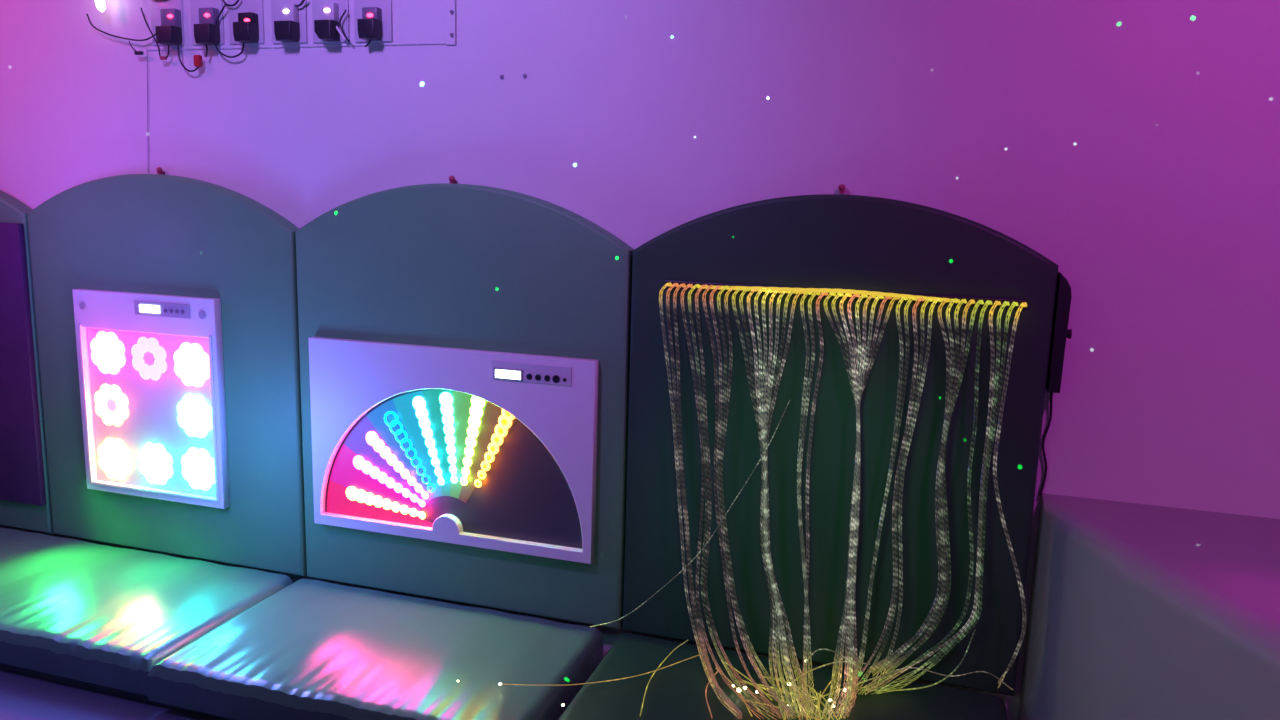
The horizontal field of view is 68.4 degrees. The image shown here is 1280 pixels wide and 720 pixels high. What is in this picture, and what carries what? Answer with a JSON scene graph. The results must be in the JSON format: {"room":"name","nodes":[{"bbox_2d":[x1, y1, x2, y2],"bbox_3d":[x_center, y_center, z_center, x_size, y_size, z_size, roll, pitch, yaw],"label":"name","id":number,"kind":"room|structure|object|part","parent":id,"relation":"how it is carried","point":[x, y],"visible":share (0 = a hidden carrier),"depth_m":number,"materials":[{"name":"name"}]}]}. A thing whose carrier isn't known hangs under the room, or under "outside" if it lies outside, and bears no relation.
{"room":"sensory room","nodes":[
{"label":"sensory room","id":0,"kind":"room"},
{"bbox_2d":[0,670,218,719],"bbox_3d":[-0.852,1.228,0.746,6.800,0.100,4.362,5,10,17],"label":"floor","id":1,"kind":"structure","parent":0,"point":[22,697],"depth_m":2.40,"materials":[{"name":"plastic"}]},
{"bbox_2d":[0,663,233,719],"bbox_3d":[-1.145,0.817,2.636,4.085,0.051,0.516,5,10,17],"label":"bench","id":2,"kind":"object","parent":1,"relation":"on","point":[9,668],"visible":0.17,"depth_m":2.46,"materials":[{"name":"fabric"}]},
{"bbox_2d":[0,527,291,695],"bbox_3d":[-2.116,0.667,2.897,2.058,0.100,0.556,5,10,17],"label":"seat cushion","id":3,"kind":"object","parent":2,"relation":"on","point":[103,615],"visible":0.99,"depth_m":2.64,"materials":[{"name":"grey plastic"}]},
{"bbox_2d":[147,579,602,719],"bbox_3d":[-0.657,0.785,2.448,0.989,0.101,0.571,5,10,17],"label":"seat cushion","id":4,"kind":"object","parent":2,"relation":"on","point":[311,649],"visible":1,"depth_m":2.35,"materials":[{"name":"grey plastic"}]},
{"bbox_2d":[558,633,1007,719],"bbox_3d":[0.322,0.867,2.139,0.990,0.100,0.596,5,10,17],"label":"seat cushion","id":5,"kind":"object","parent":2,"relation":"on","point":[676,691],"visible":0.84,"depth_m":2.26,"materials":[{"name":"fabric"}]},
{"bbox_2d":[1018,493,1279,719],"bbox_3d":[1.649,0.805,1.415,1.878,0.647,1.281,5,10,17],"label":"block","id":6,"kind":"object","parent":1,"relation":"on","point":[1137,611],"visible":1,"depth_m":1.87,"materials":[{"name":"plastic"}]},
{"bbox_2d":[140,8,160,55],"bbox_3d":[-1.430,-0.959,2.754,0.063,0.137,0.004,5,10,17],"label":"cable","id":7,"kind":"object","parent":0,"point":[140,8],"visible":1,"depth_m":2.75,"materials":[{"name":"grey plastic"}]},
{"bbox_2d":[0,0,1279,719],"bbox_3d":[-0.176,-0.553,2.503,6.800,2.850,0.100,5,10,17],"label":"wall","id":8,"kind":"structure","parent":0,"point":[1133,146],"depth_m":2.23,"materials":[{"name":"paint"}]},
{"bbox_2d":[0,190,52,533],"bbox_3d":[-2.413,-0.048,3.205,0.999,1.190,0.060,5,10,17],"label":"padding","id":9,"kind":"object","parent":8,"relation":"attached to","point":[12,210],"visible":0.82,"depth_m":3.08,"materials":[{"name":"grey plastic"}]},
{"bbox_2d":[0,222,45,505],"bbox_3d":[-2.323,-0.004,3.140,0.780,0.921,0.022,5,10,17],"label":"board","id":10,"kind":"object","parent":9,"relation":"attached to","point":[21,459],"visible":1,"depth_m":3.04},
{"bbox_2d":[95,0,105,11],"bbox_3d":[-1.591,-1.100,2.768,0.061,0.156,0.050,5,10,17],"label":"lamp","id":11,"kind":"object","parent":8,"relation":"attached to","point":[100,4],"visible":1,"depth_m":2.75,"materials":[{"name":"white"}]},
{"bbox_2d":[147,51,147,159],"bbox_3d":[-1.476,-0.750,2.824,0.026,0.367,0.002,5,10,17],"label":"cable","id":12,"kind":"object","parent":8,"relation":"hanging from","point":[147,51],"visible":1,"depth_m":2.82,"materials":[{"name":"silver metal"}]},
{"bbox_2d":[156,167,164,173],"bbox_3d":[-1.442,-0.568,2.834,0.017,0.023,0.024,5,10,17],"label":"wall hook","id":13,"kind":"object","parent":8,"relation":"attached to","point":[159,169],"visible":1,"depth_m":2.83,"materials":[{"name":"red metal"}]},
{"bbox_2d":[27,174,306,575],"bbox_3d":[-1.460,0.030,2.917,0.983,1.188,0.060,5,10,17],"label":"padding","id":14,"kind":"object","parent":8,"relation":"attached to","point":[136,233],"visible":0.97,"depth_m":2.84,"materials":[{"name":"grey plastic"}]},
{"bbox_2d":[72,289,229,508],"bbox_3d":[-1.503,0.116,2.893,0.530,0.639,0.037,5,10,17],"label":"light panel","id":15,"kind":"object","parent":14,"relation":"attached to","point":[151,366],"visible":1,"depth_m":2.89,"materials":[{"name":"white plastic"}]},
{"bbox_3d":[-1.498,0.158,2.909,0.476,0.490,0.010,5,10,17],"label":"window panel","id":16,"kind":"part","parent":15,"relation":"part of","materials":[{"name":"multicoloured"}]},
{"bbox_3d":[-1.425,-0.150,2.810,0.203,0.042,0.004,5,10,17],"label":"display plate","id":17,"kind":"part","parent":15,"relation":"part of","materials":[{"name":"grey plastic"}]},
{"bbox_2d":[150,0,184,44],"bbox_3d":[-1.380,-1.011,2.747,0.113,0.178,0.006,5,10,17],"label":"wall socket","id":18,"kind":"object","parent":8,"relation":"attached to","point":[155,6],"visible":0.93,"depth_m":2.75,"materials":[{"name":"grey plastic"}]},
{"bbox_2d":[155,8,181,44],"bbox_3d":[-1.362,-0.964,2.725,0.057,0.099,0.048,5,10,17],"label":"power adapter","id":19,"kind":"object","parent":18,"relation":"attached to","point":[169,32],"visible":1,"depth_m":2.71,"materials":[{"name":"black plastic"}]},
{"bbox_2d":[86,14,155,40],"bbox_3d":[-1.518,-0.982,2.778,0.282,0.083,0.005,5,10,17],"label":"cable","id":20,"kind":"object","parent":19,"relation":"hanging from","point":[92,25],"visible":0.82,"depth_m":2.79,"materials":[{"name":"grey plastic"}]},
{"bbox_2d":[177,44,199,71],"bbox_3d":[-1.306,-0.874,2.728,0.078,0.079,0.005,5,10,17],"label":"cable","id":21,"kind":"object","parent":19,"relation":"hanging from","point":[183,66],"visible":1,"depth_m":2.73,"materials":[{"name":"grey plastic"}]},
{"bbox_2d":[193,55,202,66],"bbox_3d":[-1.276,-0.863,2.721,0.022,0.034,0.016,5,10,17],"label":"connector","id":22,"kind":"object","parent":21,"relation":"hanging from","point":[197,58],"visible":1,"depth_m":2.71,"materials":[{"name":"red plastic"}]},
{"bbox_2d":[190,0,223,44],"bbox_3d":[-1.244,-1.000,2.706,0.111,0.179,0.006,5,10,17],"label":"wall socket","id":23,"kind":"object","parent":8,"relation":"attached to","point":[195,5],"visible":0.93,"depth_m":2.70,"materials":[{"name":"grey plastic"}]},
{"bbox_2d":[193,7,219,44],"bbox_3d":[-1.234,-0.952,2.687,0.056,0.100,0.048,5,10,17],"label":"power adapter","id":24,"kind":"object","parent":23,"relation":"attached to","point":[206,32],"visible":1,"depth_m":2.67,"materials":[{"name":"black plastic"}]},
{"bbox_2d":[228,0,263,43],"bbox_3d":[-1.116,-0.989,2.667,0.116,0.180,0.006,5,10,17],"label":"wall socket","id":25,"kind":"object","parent":8,"relation":"attached to","point":[255,6],"visible":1,"depth_m":2.66,"materials":[{"name":"grey plastic"}]},
{"bbox_2d":[233,12,258,42],"bbox_3d":[-1.107,-0.935,2.649,0.055,0.081,0.048,5,10,17],"label":"power adapter","id":26,"kind":"object","parent":25,"relation":"attached to","point":[246,30],"visible":1,"depth_m":2.63,"materials":[{"name":"black plastic"}]},
{"bbox_2d":[215,4,244,57],"bbox_3d":[-1.168,-0.934,2.675,0.106,0.148,0.005,5,10,17],"label":"cable","id":27,"kind":"object","parent":26,"relation":"hanging from","point":[224,6],"visible":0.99,"depth_m":2.68,"materials":[{"name":"grey plastic"}]},
{"bbox_2d":[222,0,238,5],"bbox_3d":[-1.155,-1.013,2.658,0.068,0.031,0.005,5,10,17],"label":"cable","id":28,"kind":"object","parent":27,"relation":"attached to","point":[237,1],"visible":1,"depth_m":2.66,"materials":[{"name":"grey plastic"}]},
{"bbox_2d":[271,0,306,43],"bbox_3d":[-0.979,-0.977,2.626,0.114,0.181,0.006,5,10,17],"label":"wall socket","id":29,"kind":"object","parent":8,"relation":"attached to","point":[274,3],"visible":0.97,"depth_m":2.62,"materials":[{"name":"grey plastic"}]},
{"bbox_2d":[274,3,299,42],"bbox_3d":[-0.977,-0.934,2.608,0.054,0.101,0.048,5,10,17],"label":"power adapter","id":30,"kind":"object","parent":29,"relation":"attached to","point":[286,29],"visible":1,"depth_m":2.60,"materials":[{"name":"black plastic"}]},
{"bbox_2d":[143,0,445,50],"bbox_3d":[-0.986,-1.003,2.630,0.992,0.252,0.004,5,10,17],"label":"power strip","id":31,"kind":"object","parent":8,"relation":"attached to","point":[414,22],"depth_m":2.57,"materials":[{"name":"paint"}]},
{"bbox_2d":[312,0,348,42],"bbox_3d":[-0.850,-0.966,2.587,0.115,0.182,0.006,5,10,17],"label":"wall socket","id":32,"kind":"object","parent":8,"relation":"attached to","point":[343,4],"visible":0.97,"depth_m":2.58,"materials":[{"name":"grey plastic"}]},
{"bbox_2d":[314,2,339,40],"bbox_3d":[-0.853,-0.924,2.571,0.054,0.100,0.048,5,10,17],"label":"power adapter","id":33,"kind":"object","parent":32,"relation":"attached to","point":[325,27],"visible":1,"depth_m":2.56,"materials":[{"name":"black plastic"}]},
{"bbox_2d":[336,26,345,40],"bbox_3d":[-0.820,-0.895,2.571,0.040,0.047,0.008,5,10,17],"label":"cable","id":34,"kind":"object","parent":33,"relation":"hanging from","point":[337,27],"visible":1,"depth_m":2.57,"materials":[{"name":"grey plastic"}]},
{"bbox_2d":[339,10,350,42],"bbox_3d":[-0.803,-0.908,2.564,0.034,0.086,0.004,5,10,17],"label":"cable","id":35,"kind":"object","parent":33,"relation":"hanging from","point":[345,10],"visible":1,"depth_m":2.56,"materials":[{"name":"grey plastic"}]},
{"bbox_2d":[354,0,391,41],"bbox_3d":[-0.722,-0.956,2.549,0.115,0.183,0.006,5,10,17],"label":"wall socket","id":36,"kind":"object","parent":8,"relation":"attached to","point":[385,5],"visible":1,"depth_m":2.54,"materials":[{"name":"grey plastic"}]},
{"bbox_2d":[357,7,381,40],"bbox_3d":[-0.725,-0.905,2.533,0.051,0.083,0.048,5,10,17],"label":"power adapter","id":37,"kind":"object","parent":36,"relation":"attached to","point":[369,26],"visible":1,"depth_m":2.52,"materials":[{"name":"black plastic"}]},
{"bbox_2d":[445,0,455,44],"bbox_3d":[-0.499,-0.962,2.481,0.030,0.255,0.007,5,10,17],"label":"trim","id":38,"kind":"structure","parent":8,"relation":"attached to","point":[450,19],"depth_m":2.49,"materials":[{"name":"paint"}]},
{"bbox_2d":[449,176,455,183],"bbox_3d":[-0.508,-0.487,2.552,0.017,0.023,0.024,5,10,17],"label":"wall hook","id":39,"kind":"object","parent":8,"relation":"attached to","point":[452,180],"visible":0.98,"depth_m":2.54,"materials":[{"name":"red metal"}]},
{"bbox_2d":[295,183,633,629],"bbox_3d":[-0.508,0.110,2.629,0.999,1.183,0.060,5,10,17],"label":"padding","id":40,"kind":"object","parent":8,"relation":"attached to","point":[463,266],"visible":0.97,"depth_m":2.56,"materials":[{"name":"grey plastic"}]},
{"bbox_2d":[308,336,598,563],"bbox_3d":[-0.533,0.240,2.607,0.866,0.551,0.036,5,10,17],"label":"light panel","id":41,"kind":"object","parent":40,"relation":"attached to","point":[494,450],"visible":1,"depth_m":2.60,"materials":[{"name":"white plastic"}]},
{"bbox_3d":[-0.287,0.034,2.482,0.228,0.050,0.002,5,10,17],"label":"display plate","id":42,"kind":"part","parent":41,"relation":"part of","materials":[{"name":"grey plastic"}]},
{"bbox_2d":[623,194,1058,695],"bbox_3d":[0.451,0.188,2.339,0.997,1.181,0.060,5,10,17],"label":"padding","id":43,"kind":"object","parent":8,"relation":"attached to","point":[831,241],"visible":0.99,"depth_m":2.29,"materials":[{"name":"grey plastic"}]},
{"bbox_2d":[457,280,1026,719],"bbox_3d":[0.245,0.312,2.211,1.305,0.955,0.413,3,10,8],"label":"strands","id":44,"kind":"object","parent":43,"relation":"attached to","point":[850,294],"visible":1,"depth_m":2.25,"materials":[{"name":"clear plastic"}]},
{"bbox_3d":[0.466,-0.158,2.242,0.847,0.020,0.006,5,10,17],"label":"rail","id":45,"kind":"part","parent":44,"relation":"part of","materials":[{"name":"yellow plastic"}]},
{"bbox_2d":[838,184,844,193],"bbox_3d":[0.482,-0.409,2.252,0.017,0.023,0.024,5,10,17],"label":"wall hook","id":46,"kind":"object","parent":8,"relation":"attached to","point":[841,187],"visible":1,"depth_m":2.24,"materials":[{"name":"red metal"}]},
{"bbox_2d":[1046,272,1071,392],"bbox_3d":[0.956,-0.063,2.137,0.038,0.270,0.066,5,10,17],"label":"box","id":47,"kind":"object","parent":8,"relation":"attached to","point":[1063,296],"visible":0.91,"depth_m":2.11,"materials":[{"name":"black plastic"}]},
{"bbox_2d":[1039,392,1052,496],"bbox_3d":[0.948,0.194,2.202,0.018,0.261,0.011,5,10,17],"label":"hanging cable","id":48,"kind":"object","parent":47,"relation":"hanging from","point":[1051,393],"visible":0.96,"depth_m":2.20,"materials":[{"name":"grey plastic"}]},
{"bbox_3d":[0.965,-0.059,2.126,0.013,0.022,0.022,5,10,17],"label":"knob","id":49,"kind":"part","parent":47,"relation":"part of","materials":[{"name":"black plastic"}]},
{"bbox_3d":[-1.496,-0.925,2.780,0.029,0.034,0.003,5,10,17],"label":"hanging cable","id":50,"kind":"object","parent":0,"visible":0},
{"bbox_2d":[134,51,143,54],"bbox_3d":[-1.476,-0.905,2.777,0.026,0.010,0.010,5,10,17],"label":"connector","id":51,"kind":"object","parent":50,"relation":"hanging from","point":[135,52],"visible":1,"depth_m":2.77,"materials":[{"name":"black plastic"}]}
]}

